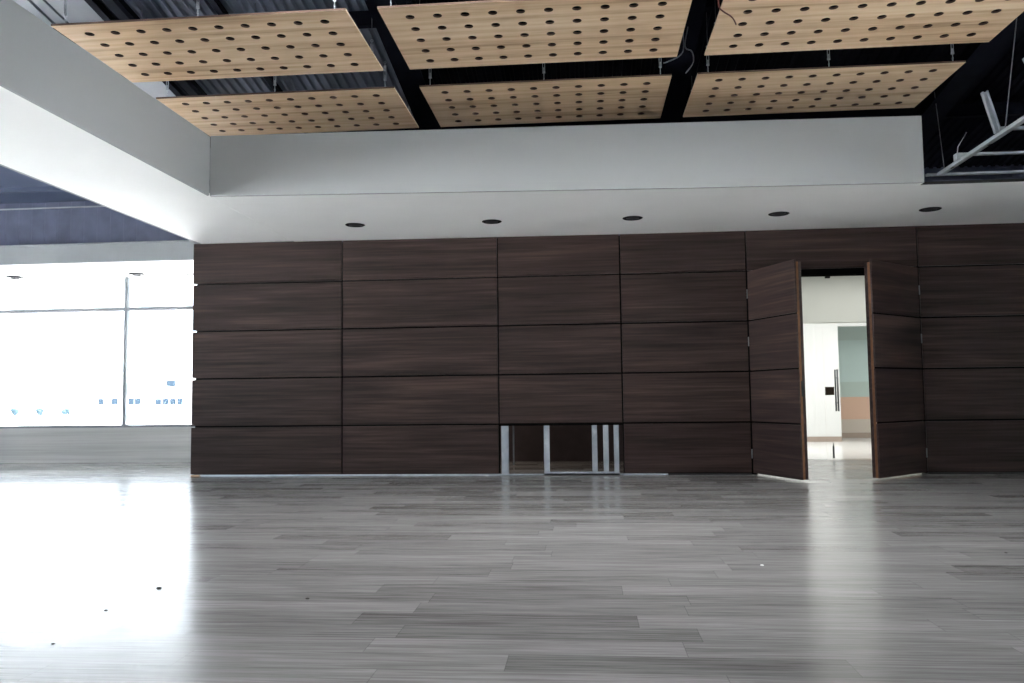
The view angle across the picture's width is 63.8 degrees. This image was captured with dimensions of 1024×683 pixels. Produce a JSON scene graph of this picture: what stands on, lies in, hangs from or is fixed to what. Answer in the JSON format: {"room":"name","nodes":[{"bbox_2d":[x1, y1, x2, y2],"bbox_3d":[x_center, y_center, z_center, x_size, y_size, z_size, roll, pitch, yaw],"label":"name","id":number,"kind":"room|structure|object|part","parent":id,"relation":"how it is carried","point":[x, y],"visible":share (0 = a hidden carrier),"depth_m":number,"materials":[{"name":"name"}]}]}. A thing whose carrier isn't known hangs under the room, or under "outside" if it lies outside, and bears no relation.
{"room":"empty office hall","nodes":[
{"label":"empty office hall","id":0,"kind":"room"},
{"bbox_2d":[0,166,88,203],"bbox_3d":[-8.977,-2.467,10.576,7.150,0.604,3.770,-1,-4,5],"label":"ceiling","id":1,"kind":"structure","parent":0,"point":[9,178],"depth_m":11.97,"materials":[{"name":"blue paint"}]},
{"bbox_2d":[0,186,209,193],"bbox_3d":[-8.230,-2.144,11.872,8.400,0.072,0.080,-1,-4,5],"label":"rail","id":2,"kind":"object","parent":1,"relation":"attached to","point":[46,188],"depth_m":11.72,"materials":[{"name":"metal"}]},
{"bbox_2d":[0,274,192,281],"bbox_3d":[-8.093,-1.616,13.545,8.560,1.235,0.200,-1,-4,5],"label":"wall","id":3,"kind":"structure","parent":0,"point":[168,275],"depth_m":13.35,"materials":[{"name":"white paint"}]},
{"bbox_2d":[0,260,193,278],"bbox_3d":[-8.176,-1.079,12.842,8.500,0.030,1.340,-1,-4,5],"label":"ceiling","id":4,"kind":"structure","parent":3,"relation":"in","point":[179,266],"depth_m":12.59,"materials":[{"name":"white paint"}]},
{"bbox_2d":[6,276,22,279],"bbox_3d":[-7.991,-1.070,13.228,0.228,0.120,0.228,-1,-4,5],"label":"recessed light","id":5,"kind":"object","parent":4,"relation":"attached to","point":[7,277],"visible":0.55,"depth_m":13.17,"materials":[{"name":"grey"}]},
{"bbox_2d":[0,240,197,264],"bbox_3d":[-8.233,-1.246,12.230,8.500,0.283,0.210,-1,-4,5],"label":"trim","id":6,"kind":"structure","parent":4,"relation":"attached to","point":[171,250],"depth_m":11.96,"materials":[{"name":"grey paint"}]},
{"bbox_2d":[129,273,143,275],"bbox_3d":[-5.949,-1.106,13.048,0.228,0.120,0.228,-1,-4,5],"label":"recessed light","id":7,"kind":"object","parent":4,"relation":"attached to","point":[130,274],"visible":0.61,"depth_m":12.97,"materials":[{"name":"grey"}]},
{"bbox_2d":[0,427,194,462],"bbox_3d":[-8.054,1.683,13.322,8.560,0.552,0.240,-1,-4,5],"label":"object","id":8,"kind":"structure","parent":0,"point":[127,444],"depth_m":13.09,"materials":[{"name":"concrete"}]},
{"bbox_2d":[13,0,202,131],"bbox_3d":[-4.800,-3.505,6.062,1.900,1.312,8.400,-1,-4,5],"label":"ceiling","id":9,"kind":"structure","parent":0,"point":[78,11],"depth_m":7.82,"materials":[{"name":"white paint"}]},
{"bbox_2d":[0,438,1023,682],"bbox_3d":[-1.585,1.539,7.351,22.500,0.120,24.200,-1,-4,5],"label":"floor","id":10,"kind":"structure","parent":0,"point":[863,578],"depth_m":4.42,"materials":[{"name":"grey wood"}]},
{"bbox_2d":[200,473,667,475],"bbox_3d":[-1.038,1.657,10.229,5.880,0.020,0.026,-1,-4,5],"label":"track","id":11,"kind":"object","parent":10,"relation":"on","point":[601,473],"visible":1,"depth_m":10.24,"materials":[{"name":"metal"}]},
{"bbox_2d":[501,426,508,473],"bbox_3d":[-0.084,1.351,10.223,0.085,0.600,0.090,-1,-4,5],"label":"stud","id":12,"kind":"object","parent":11,"relation":"on","point":[504,429],"visible":0.96,"depth_m":10.18,"materials":[{"name":"metal"}]},
{"bbox_2d":[513,426,514,464],"bbox_3d":[0.022,1.448,11.766,0.020,0.620,0.050,-1,-4,5],"label":"metal angle","id":13,"kind":"object","parent":10,"relation":"on","point":[513,426],"visible":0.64,"depth_m":11.74,"materials":[{"name":"metal"}]},
{"bbox_2d":[544,471,619,474],"bbox_3d":[0.611,1.625,10.141,1.514,0.034,0.123,-1,-4,5],"label":"floor track","id":14,"kind":"object","parent":10,"relation":"on","point":[571,472],"visible":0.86,"depth_m":10.06,"materials":[{"name":"metal"}]},
{"bbox_2d":[544,426,549,471],"bbox_3d":[0.431,1.342,10.178,0.066,0.600,0.090,-1,-4,5],"label":"stud","id":15,"kind":"object","parent":14,"relation":"on","point":[546,428],"visible":0.96,"depth_m":10.14,"materials":[{"name":"metal"}]},
{"bbox_2d":[592,425,597,471],"bbox_3d":[1.018,1.331,10.126,0.064,0.600,0.090,-1,-4,5],"label":"stud","id":16,"kind":"object","parent":14,"relation":"on","point":[594,427],"visible":0.94,"depth_m":10.08,"materials":[{"name":"metal"}]},
{"bbox_2d":[603,425,608,471],"bbox_3d":[1.155,1.329,10.114,0.064,0.600,0.090,-1,-4,5],"label":"stud","id":17,"kind":"object","parent":14,"relation":"on","point":[605,427],"visible":0.96,"depth_m":10.07,"materials":[{"name":"metal"}]},
{"bbox_2d":[613,425,618,471],"bbox_3d":[1.282,1.326,10.103,0.060,0.600,0.090,-1,-4,5],"label":"stud","id":18,"kind":"object","parent":14,"relation":"on","point":[615,427],"visible":0.96,"depth_m":10.06,"materials":[{"name":"metal"}]},
{"bbox_2d":[0,86,1023,243],"bbox_3d":[2.184,-1.878,2.664,13.850,0.064,14.900,-1,-4,5],"label":"ceiling","id":19,"kind":"structure","parent":0,"point":[299,218],"depth_m":8.67,"materials":[{"name":"white paint"}]},
{"bbox_2d":[0,0,209,195],"bbox_3d":[-3.570,-2.156,1.982,0.020,0.596,12.488,-1,-4,5],"label":"ceiling bulkhead","id":20,"kind":"structure","parent":19,"relation":"attached to","point":[39,64],"depth_m":6.25,"materials":[{"name":"grey paint"}]},
{"bbox_2d":[345,223,364,226],"bbox_3d":[-1.822,-1.395,9.560,0.228,0.098,0.228,-1,-4,5],"label":"recessed light","id":21,"kind":"object","parent":19,"relation":"in","point":[347,224],"visible":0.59,"depth_m":9.61,"materials":[{"name":"grey metal"}]},
{"bbox_2d":[482,219,501,223],"bbox_3d":[-0.231,-1.414,9.419,0.228,0.098,0.228,-1,-4,5],"label":"recessed light","id":22,"kind":"object","parent":19,"relation":"in","point":[489,221],"visible":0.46,"depth_m":9.45,"materials":[{"name":"grey metal"}]},
{"bbox_2d":[210,116,923,196],"bbox_3d":[0.464,-1.786,8.032,6.929,0.648,0.030,-1,-4,3],"label":"ceiling bulkhead","id":23,"kind":"structure","parent":19,"relation":"attached to","point":[860,150],"depth_m":8.01,"materials":[{"name":"grey paint"}]},
{"bbox_2d":[622,216,642,220],"bbox_3d":[1.359,-1.432,9.278,0.228,0.098,0.228,-1,-4,5],"label":"recessed light","id":24,"kind":"object","parent":19,"relation":"in","point":[628,218],"visible":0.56,"depth_m":9.32,"materials":[{"name":"grey metal"}]},
{"bbox_2d":[768,211,789,216],"bbox_3d":[2.960,-1.458,9.137,0.228,0.098,0.228,-1,-4,5],"label":"recessed light","id":25,"kind":"object","parent":19,"relation":"in","point":[782,213],"visible":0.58,"depth_m":9.18,"materials":[{"name":"grey metal"}]},
{"bbox_2d":[919,207,941,211],"bbox_3d":[4.569,-1.487,8.996,0.228,0.098,0.228,-1,-4,5],"label":"recessed light","id":26,"kind":"object","parent":19,"relation":"in","point":[928,209],"visible":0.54,"depth_m":9.03,"materials":[{"name":"grey metal"}]},
{"bbox_2d":[0,164,1023,244],"bbox_3d":[-1.233,-1.748,11.759,22.543,0.984,0.030,-1,-4,5],"label":"wall","id":27,"kind":"structure","parent":0,"point":[90,224],"depth_m":12.20,"materials":[{"name":"blue"}]},
{"bbox_2d":[0,205,103,209],"bbox_3d":[-8.184,-1.963,12.363,8.400,0.016,0.029,-1,-4,5],"label":"trim","id":28,"kind":"structure","parent":27,"relation":"attached to","point":[101,205],"depth_m":12.24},
{"bbox_2d":[29,0,1023,191],"bbox_3d":[-1.896,-3.975,4.426,22.587,2.928,17.600,-1,-4,5],"label":"ceiling","id":29,"kind":"structure","parent":0,"point":[995,79],"depth_m":8.77,"materials":[{"name":"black metal"}]},
{"bbox_2d":[63,0,66,22],"bbox_3d":[-3.586,-2.958,6.625,0.027,0.848,0.027,3,-5,-40],"label":"hanger","id":30,"kind":"object","parent":29,"relation":"hanging from","point":[65,1],"visible":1,"depth_m":6.60,"materials":[{"name":"grey metal"}]},
{"bbox_2d":[84,0,188,95],"bbox_3d":[-4.164,-3.921,4.011,0.070,2.608,16.180,-1,-4,5],"label":"ceiling beam","id":31,"kind":"structure","parent":29,"relation":"attached to","point":[98,6],"depth_m":7.76,"materials":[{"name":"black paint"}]},
{"bbox_2d":[102,0,206,95],"bbox_3d":[-3.975,-3.914,3.993,0.100,2.628,16.180,-1,-4,5],"label":"ceiling beam","id":32,"kind":"structure","parent":29,"relation":"attached to","point":[121,9],"depth_m":7.76,"materials":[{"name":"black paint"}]},
{"bbox_2d":[166,81,168,96],"bbox_3d":[-3.441,-2.725,8.226,0.027,0.597,0.027,3,-5,-40],"label":"hanger","id":33,"kind":"object","parent":29,"relation":"hanging from","point":[167,86],"visible":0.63,"depth_m":8.21,"materials":[{"name":"grey metal"}]},
{"bbox_2d":[156,86,418,136],"bbox_3d":[-2.288,-2.403,8.671,2.407,0.020,1.192,-1,-4,5],"label":"acoustic panel","id":34,"kind":"object","parent":33,"relation":"hanging from","point":[373,108],"visible":1,"depth_m":8.59,"materials":[{"name":"brown wood"}]},
{"bbox_2d":[196,0,199,15],"bbox_3d":[-2.485,-2.978,6.528,0.027,0.848,0.027,3,-5,-40],"label":"hanger","id":35,"kind":"object","parent":29,"relation":"hanging from","point":[198,4],"visible":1,"depth_m":6.50,"materials":[{"name":"metal"}]},
{"bbox_2d":[51,8,382,82],"bbox_3d":[-2.432,-2.510,7.061,2.407,0.020,1.192,-1,-4,5],"label":"acoustic panel","id":36,"kind":"object","parent":29,"relation":"hanging from","point":[320,41],"visible":1,"depth_m":6.96,"materials":[{"name":"brown wood"}]},
{"bbox_2d":[208,0,282,91],"bbox_3d":[-3.079,-3.955,3.916,0.060,2.578,16.180,-1,-4,5],"label":"ceiling beam","id":37,"kind":"structure","parent":29,"relation":"attached to","point":[217,5],"depth_m":7.75,"materials":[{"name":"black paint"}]},
{"bbox_2d":[364,0,441,129],"bbox_3d":[-1.464,-3.869,3.766,0.260,2.808,16.180,-1,-4,5],"label":"ceiling beam","id":38,"kind":"structure","parent":29,"relation":"attached to","point":[409,80],"depth_m":8.37,"materials":[{"name":"black metal"}]},
{"bbox_2d":[53,0,722,43],"bbox_3d":[-1.628,-3.037,7.780,22.300,0.156,0.070,-1,-4,5],"label":"ceiling beam","id":39,"kind":"structure","parent":38,"relation":"attached to","point":[362,19],"depth_m":7.75,"materials":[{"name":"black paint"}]},
{"bbox_2d":[208,101,1023,143],"bbox_3d":[-1.422,-2.534,10.023,22.300,0.156,0.070,-1,-4,5],"label":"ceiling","id":40,"kind":"structure","parent":38,"relation":"attached to","point":[1015,108],"depth_m":9.59,"materials":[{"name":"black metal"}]},
{"bbox_2d":[542,63,544,79],"bbox_3d":[0.302,-2.792,7.897,0.027,0.597,0.027,3,-5,-40],"label":"hanger","id":41,"kind":"object","parent":29,"relation":"hanging from","point":[543,68],"visible":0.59,"depth_m":7.88,"materials":[{"name":"metal"}]},
{"bbox_2d":[656,0,706,122],"bbox_3d":[1.225,-3.917,3.530,0.260,2.808,16.180,-1,-4,5],"label":"ceiling beam","id":42,"kind":"structure","parent":29,"relation":"attached to","point":[675,97],"depth_m":8.21,"materials":[{"name":"black metal"}]},
{"bbox_2d":[663,32,683,63],"bbox_3d":[1.475,-2.702,7.525,0.196,0.333,0.044,-1,-4,5],"label":"loose cable","id":43,"kind":"object","parent":42,"relation":"hanging from","point":[683,32],"visible":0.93,"depth_m":7.50,"materials":[{"name":"grey plastic"}]},
{"bbox_2d":[684,27,693,72],"bbox_3d":[1.614,-2.654,7.496,0.085,0.436,0.012,-1,-4,5],"label":"loose cable","id":44,"kind":"object","parent":42,"relation":"hanging from","point":[687,27],"visible":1,"depth_m":7.49,"materials":[{"name":"grey plastic"}]},
{"bbox_2d":[717,0,736,24],"bbox_3d":[1.676,-2.824,6.440,0.034,0.605,0.328,-4,-5,43],"label":"loose cable","id":45,"kind":"object","parent":42,"relation":"hanging from","point":[717,0],"visible":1,"depth_m":6.40,"materials":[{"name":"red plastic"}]},
{"bbox_2d":[706,12,708,71],"bbox_3d":[1.841,-2.819,7.761,0.027,0.597,0.027,3,-5,-40],"label":"hanger","id":46,"kind":"object","parent":29,"relation":"hanging from","point":[707,64],"visible":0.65,"depth_m":7.75,"materials":[{"name":"metal"}]},
{"bbox_2d":[683,60,965,116],"bbox_3d":[2.994,-2.497,8.206,2.407,0.020,1.192,-1,-4,5],"label":"acoustic panel","id":47,"kind":"object","parent":46,"relation":"hanging from","point":[899,85],"visible":1,"depth_m":8.12,"materials":[{"name":"brown wood"}]},
{"bbox_2d":[827,50,829,66],"bbox_3d":[2.940,-2.839,7.664,0.027,0.597,0.027,3,-5,-40],"label":"hanger","id":48,"kind":"object","parent":29,"relation":"hanging from","point":[828,55],"visible":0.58,"depth_m":7.65,"materials":[{"name":"metal"}]},
{"bbox_2d":[950,44,953,60],"bbox_3d":[4.039,-2.858,7.568,0.027,0.597,0.027,3,-5,-40],"label":"hanger","id":49,"kind":"object","parent":29,"relation":"hanging from","point":[952,49],"visible":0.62,"depth_m":7.55,"materials":[{"name":"metal"}]},
{"bbox_2d":[917,12,1023,140],"bbox_3d":[4.133,-3.968,3.273,0.260,2.808,16.180,-1,-4,5],"label":"ceiling beam","id":50,"kind":"structure","parent":29,"relation":"attached to","point":[978,56],"depth_m":8.38,"materials":[{"name":"black metal"}]},
{"bbox_2d":[925,18,1023,176],"bbox_3d":[6.442,-2.603,5.750,5.514,1.689,6.413,-1,-4,5],"label":"frame","id":51,"kind":"object","parent":29,"relation":"attached to","point":[999,132],"visible":0.98,"depth_m":7.06,"materials":[{"name":"metal"}]},
{"bbox_3d":[3.814,-1.770,5.309,0.045,0.030,5.181,-1,-4,6],"label":"rail","id":52,"kind":"part","parent":51,"relation":"part of","materials":[{"name":"metal"}]},
{"bbox_3d":[-0.796,-2.772,7.993,0.028,0.597,0.029,-1,-4,5],"label":"hanger","id":53,"kind":"object","parent":29,"relation":"hanging from","visible":0},
{"bbox_2d":[419,74,671,126],"bbox_3d":[0.356,-2.450,8.438,2.407,0.020,1.192,-1,-4,5],"label":"acoustic panel","id":54,"kind":"object","parent":53,"relation":"hanging from","point":[636,96],"visible":1,"depth_m":8.35,"materials":[{"name":"brown wood"}]},
{"bbox_3d":[-0.941,-3.005,6.392,0.028,0.848,0.029,-1,-4,5],"label":"hanger","id":55,"kind":"object","parent":29,"relation":"hanging from","visible":0},
{"bbox_2d":[377,0,691,68],"bbox_3d":[0.213,-2.557,6.829,2.407,0.020,1.192,-1,-4,5],"label":"acoustic panel","id":56,"kind":"object","parent":55,"relation":"hanging from","point":[486,32],"visible":1,"depth_m":6.76,"materials":[{"name":"brown wood"}]},
{"bbox_3d":[1.696,-3.052,6.160,0.028,0.848,0.029,-1,-4,5],"label":"hanger","id":57,"kind":"object","parent":29,"relation":"hanging from","visible":0},
{"bbox_2d":[704,0,1023,55],"bbox_3d":[2.850,-2.604,6.596,2.407,0.020,1.192,-1,-4,5],"label":"acoustic panel","id":58,"kind":"object","parent":57,"relation":"hanging from","point":[763,26],"visible":1,"depth_m":6.70,"materials":[{"name":"brown wood"}]},
{"bbox_2d":[500,425,622,461],"bbox_3d":[-0.812,0.339,12.493,6.220,2.950,0.080,-1,-4,5],"label":"wall","id":59,"kind":"structure","parent":0,"point":[567,442],"depth_m":12.24,"materials":[{"name":"paint"}]},
{"bbox_2d":[0,277,194,428],"bbox_3d":[-8.066,0.167,13.383,8.380,2.495,0.090,-1,-4,5],"label":"window","id":60,"kind":"structure","parent":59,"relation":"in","point":[127,288],"depth_m":13.21,"materials":[{"name":"grey metal"}]},
{"bbox_3d":[-8.066,0.167,13.383,8.380,2.495,0.060,-1,-4,5],"label":"frame","id":61,"kind":"part","parent":60,"relation":"part of","materials":[{"name":"grey metal"}]},
{"bbox_2d":[190,223,1023,474],"bbox_3d":[2.855,0.109,10.038,13.978,2.992,0.140,-1,-4,5],"label":"wall","id":62,"kind":"structure","parent":0,"point":[392,356],"depth_m":10.20,"materials":[{"name":"black wood"}]},
{"bbox_2d":[0,164,200,243],"bbox_3d":[-4.702,-2.054,3.290,0.030,0.596,14.900,-1,-4,5],"label":"trim","id":63,"kind":"structure","parent":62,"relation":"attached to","point":[0,164],"depth_m":8.30,"materials":[{"name":"grey paint"}]},
{"bbox_3d":[-3.120,1.381,10.430,1.962,0.591,0.028,-1,-4,5],"label":"cladding panel","id":64,"kind":"part","parent":62,"relation":"part of","materials":[{"name":"brown wood"}]},
{"bbox_3d":[-3.127,0.771,10.471,1.962,0.591,0.028,-1,-4,5],"label":"cladding panel","id":65,"kind":"part","parent":62,"relation":"part of","materials":[{"name":"brown wood"}]},
{"bbox_3d":[-3.134,0.162,10.513,1.962,0.591,0.028,-1,-4,5],"label":"cladding panel","id":66,"kind":"part","parent":62,"relation":"part of","materials":[{"name":"brown wood"}]},
{"bbox_3d":[-3.142,-0.448,10.554,1.962,0.591,0.028,-1,-4,5],"label":"cladding panel","id":67,"kind":"part","parent":62,"relation":"part of","materials":[{"name":"brown wood"}]},
{"bbox_3d":[-3.148,-1.021,10.593,1.962,0.522,0.028,-1,-4,5],"label":"cladding panel","id":68,"kind":"part","parent":62,"relation":"part of","materials":[{"name":"brown wood"}]},
{"bbox_3d":[-1.166,-0.483,10.380,1.967,0.591,0.028,-1,-4,5],"label":"cladding panel","id":69,"kind":"part","parent":62,"relation":"part of","materials":[{"name":"brown wood"}]},
{"bbox_3d":[-1.173,-1.050,10.418,1.967,0.511,0.028,-1,-4,5],"label":"cladding panel","id":70,"kind":"part","parent":62,"relation":"part of","materials":[{"name":"brown wood"}]},
{"bbox_3d":[-1.152,0.736,10.297,1.967,0.591,0.028,-1,-4,5],"label":"cladding panel","id":71,"kind":"part","parent":62,"relation":"part of","materials":[{"name":"brown wood"}]},
{"bbox_3d":[-1.159,0.127,10.339,1.967,0.591,0.028,-1,-4,5],"label":"cladding panel","id":72,"kind":"part","parent":62,"relation":"part of","materials":[{"name":"brown wood"}]},
{"bbox_3d":[-1.145,1.346,10.256,1.967,0.591,0.028,-1,-4,5],"label":"cladding panel","id":73,"kind":"part","parent":62,"relation":"part of","materials":[{"name":"brown wood"}]},
{"bbox_3d":[0.574,-1.075,10.264,1.503,0.499,0.028,-1,-4,5],"label":"cladding panel","id":74,"kind":"part","parent":62,"relation":"part of","materials":[{"name":"brown wood"}]},
{"bbox_3d":[0.581,-0.514,10.226,1.503,0.591,0.028,-1,-4,5],"label":"cladding panel","id":75,"kind":"part","parent":62,"relation":"part of","materials":[{"name":"brown wood"}]},
{"bbox_3d":[0.588,0.096,10.185,1.503,0.591,0.028,-1,-4,5],"label":"cladding panel","id":76,"kind":"part","parent":62,"relation":"part of","materials":[{"name":"brown wood"}]},
{"bbox_3d":[0.595,0.705,10.144,1.503,0.591,0.028,-1,-4,5],"label":"cladding panel","id":77,"kind":"part","parent":62,"relation":"part of","materials":[{"name":"brown wood"}]},
{"bbox_3d":[2.093,-1.097,10.130,1.509,0.490,0.028,-1,-4,5],"label":"cladding panel","id":78,"kind":"part","parent":62,"relation":"part of","materials":[{"name":"brown wood"}]},
{"bbox_3d":[2.100,-0.541,10.092,1.509,0.591,0.028,-1,-4,5],"label":"cladding panel","id":79,"kind":"part","parent":62,"relation":"part of","materials":[{"name":"brown wood"}]},
{"bbox_3d":[2.107,0.069,10.051,1.509,0.591,0.028,-1,-4,5],"label":"cladding panel","id":80,"kind":"part","parent":62,"relation":"part of","materials":[{"name":"brown wood"}]},
{"bbox_3d":[2.114,0.678,10.010,1.509,0.591,0.028,-1,-4,5],"label":"cladding panel","id":81,"kind":"part","parent":62,"relation":"part of","materials":[{"name":"brown wood"}]},
{"bbox_3d":[2.121,1.288,9.969,1.509,0.591,0.028,-1,-4,5],"label":"cladding panel","id":82,"kind":"part","parent":62,"relation":"part of","materials":[{"name":"brown wood"}]},
{"bbox_2d":[746,259,808,479],"bbox_3d":[3.046,0.331,9.500,0.100,2.428,0.970,0,-4,-16],"label":"door","id":83,"kind":"structure","parent":62,"relation":"in","point":[774,292],"depth_m":9.39,"materials":[{"name":"black wood"}]},
{"bbox_3d":[3.007,-0.587,9.555,0.020,0.589,0.939,0,-4,-16],"label":"cladding panel","id":84,"kind":"part","parent":83,"relation":"part of","materials":[{"name":"brown wood"}]},
{"bbox_3d":[3.014,0.022,9.514,0.020,0.591,0.939,0,-4,-16],"label":"cladding panel","id":85,"kind":"part","parent":83,"relation":"part of","materials":[{"name":"brown wood"}]},
{"bbox_3d":[3.022,0.631,9.473,0.020,0.591,0.939,0,-4,-16],"label":"cladding panel","id":86,"kind":"part","parent":83,"relation":"part of","materials":[{"name":"brown wood"}]},
{"bbox_3d":[3.029,1.244,9.431,0.020,0.597,0.939,0,-4,-16],"label":"cladding panel","id":87,"kind":"part","parent":83,"relation":"part of","materials":[{"name":"brown wood"}]},
{"bbox_3d":[3.857,-1.127,9.975,1.995,0.486,0.028,-1,-4,5],"label":"cladding panel","id":88,"kind":"part","parent":62,"relation":"part of","materials":[{"name":"brown wood"}]},
{"bbox_2d":[743,264,927,473],"bbox_3d":[3.880,0.338,9.957,2.070,2.500,0.130,-1,-4,5],"label":"door frame","id":89,"kind":"structure","parent":62,"relation":"attached to","point":[827,273],"depth_m":9.97,"materials":[{"name":"black"}]},
{"bbox_2d":[668,472,1023,474],"bbox_3d":[3.942,1.570,9.791,4.120,0.018,0.022,-1,-4,5],"label":"baseboard","id":90,"kind":"structure","parent":62,"relation":"attached to","point":[927,472],"depth_m":9.69,"materials":[{"name":"black metal"}]},
{"bbox_2d":[864,260,927,477],"bbox_3d":[4.430,0.313,9.481,1.068,2.428,0.099,2,-5,-37],"label":"door","id":91,"kind":"structure","parent":62,"relation":"in","point":[892,291],"depth_m":9.38,"materials":[{"name":"black wood"}]},
{"bbox_3d":[4.432,-0.606,9.516,1.054,0.589,0.020,2,-5,-37],"label":"cladding panel","id":92,"kind":"part","parent":91,"relation":"part of","materials":[{"name":"brown wood"}]},
{"bbox_3d":[4.439,0.002,9.475,1.054,0.591,0.020,2,-5,-37],"label":"cladding panel","id":93,"kind":"part","parent":91,"relation":"part of","materials":[{"name":"brown wood"}]},
{"bbox_3d":[4.446,0.612,9.434,1.054,0.591,0.020,2,-5,-37],"label":"cladding panel","id":94,"kind":"part","parent":91,"relation":"part of","materials":[{"name":"brown wood"}]},
{"bbox_3d":[4.453,1.224,9.392,1.054,0.597,0.020,2,-5,-37],"label":"cladding panel","id":95,"kind":"part","parent":91,"relation":"part of","materials":[{"name":"brown wood"}]},
{"bbox_3d":[5.660,-1.159,9.816,1.587,0.486,0.028,-1,-4,5],"label":"cladding panel","id":96,"kind":"part","parent":62,"relation":"part of","materials":[{"name":"brown wood"}]},
{"bbox_3d":[5.667,-0.604,9.778,1.587,0.591,0.028,-1,-4,5],"label":"cladding panel","id":97,"kind":"part","parent":62,"relation":"part of","materials":[{"name":"brown wood"}]},
{"bbox_3d":[5.674,0.005,9.737,1.587,0.591,0.028,-1,-4,5],"label":"cladding panel","id":98,"kind":"part","parent":62,"relation":"part of","materials":[{"name":"brown wood"}]},
{"bbox_3d":[5.681,0.615,9.696,1.587,0.591,0.028,-1,-4,5],"label":"cladding panel","id":99,"kind":"part","parent":62,"relation":"part of","materials":[{"name":"brown wood"}]},
{"bbox_3d":[5.688,1.225,9.655,1.587,0.591,0.028,-1,-4,5],"label":"cladding panel","id":100,"kind":"part","parent":62,"relation":"part of","materials":[{"name":"brown wood"}]},
{"bbox_2d":[803,323,841,436],"bbox_3d":[4.685,0.639,16.762,3.810,2.800,0.100,-1,-4,5],"label":"wall","id":101,"kind":"structure","parent":0,"point":[814,351],"depth_m":16.57,"materials":[{"name":"white paint"}]},
{"bbox_2d":[807,432,870,441],"bbox_3d":[5.908,2.003,17.209,6.120,0.110,1.415,-1,-4,5],"label":"baseboard","id":102,"kind":"structure","parent":101,"relation":"attached to","point":[844,435],"depth_m":16.49,"materials":[{"name":"beige"}]},
{"bbox_2d":[801,276,865,323],"bbox_3d":[5.412,-0.687,12.117,6.120,0.800,0.140,-1,-4,5],"label":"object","id":103,"kind":"structure","parent":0,"point":[834,299],"depth_m":12.10,"materials":[{"name":"paint"}]},
{"bbox_2d":[806,323,826,459],"bbox_3d":[3.492,0.745,12.169,2.196,1.995,0.012,-1,-4,5],"label":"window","id":104,"kind":"structure","parent":103,"relation":"in","point":[806,323],"depth_m":12.08,"materials":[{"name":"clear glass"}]},
{"bbox_2d":[823,322,865,458],"bbox_3d":[5.090,0.711,12.028,0.996,1.983,0.137,-1,-4,5],"label":"door","id":105,"kind":"structure","parent":103,"relation":"in","point":[828,390],"depth_m":12.04,"materials":[{"name":"clear glass"}]},
{"bbox_3d":[4.657,0.725,12.066,0.122,0.119,0.040,-1,-4,5],"label":"lock plate","id":106,"kind":"part","parent":105,"relation":"part of","materials":[{"name":"brown metal"}]},
{"bbox_3d":[4.760,0.718,12.095,0.025,0.610,0.062,-1,-4,5],"label":"pull handle","id":107,"kind":"part","parent":105,"relation":"part of","materials":[{"name":"grey metal"}]},
{"bbox_3d":[4.754,0.713,12.021,0.025,0.610,0.062,-1,-4,5],"label":"pull handle","id":108,"kind":"part","parent":105,"relation":"part of","materials":[{"name":"grey metal"}]},
{"bbox_2d":[837,323,865,326],"bbox_3d":[7.719,-0.568,16.572,2.310,0.490,0.100,-1,-4,5],"label":"lintel","id":109,"kind":"object","parent":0,"point":[838,324],"visible":0.14,"depth_m":16.59,"materials":[{"name":"white paint"}]},
{"bbox_2d":[838,326,870,432],"bbox_3d":[7.613,0.682,17.907,2.800,2.800,0.100,-1,-4,5],"label":"wall","id":110,"kind":"structure","parent":0,"point":[852,340],"depth_m":17.86,"materials":[{"name":"paint"}]},
{"label":"outside","id":111,"kind":"structure","parent":0,"visible":0},
{"bbox_2d":[0,407,190,425],"bbox_3d":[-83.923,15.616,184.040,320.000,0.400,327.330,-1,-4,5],"label":"ground","id":112,"kind":"structure","parent":111,"point":[27,416],"depth_m":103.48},
{"bbox_2d":[10,408,18,417],"bbox_3d":[-63.944,9.205,105.956,1.261,1.373,1.272,-1,-4,5],"label":"shrub","id":113,"kind":"object","parent":112,"relation":"on","point":[14,411],"visible":1,"depth_m":105.49,"materials":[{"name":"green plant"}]},
{"bbox_2d":[36,408,43,417],"bbox_3d":[-60.578,9.165,105.601,1.041,1.326,1.056,-1,-4,5],"label":"shrub","id":114,"kind":"object","parent":112,"relation":"on","point":[39,411],"visible":0.99,"depth_m":105.31,"materials":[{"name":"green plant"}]},
{"bbox_2d":[61,408,70,417],"bbox_3d":[-56.977,9.118,105.194,1.280,1.279,1.179,-1,-4,5],"label":"shrub","id":115,"kind":"object","parent":112,"relation":"on","point":[65,411],"visible":1,"depth_m":104.93,"materials":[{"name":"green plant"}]},
{"bbox_2d":[73,372,195,411],"bbox_3d":[-71.851,10.628,173.903,34.600,7.900,14.600,-1,-4,5],"label":"building","id":116,"kind":"structure","parent":112,"relation":"on","point":[148,391],"depth_m":167.27,"materials":[{"name":"white"}]}
]}

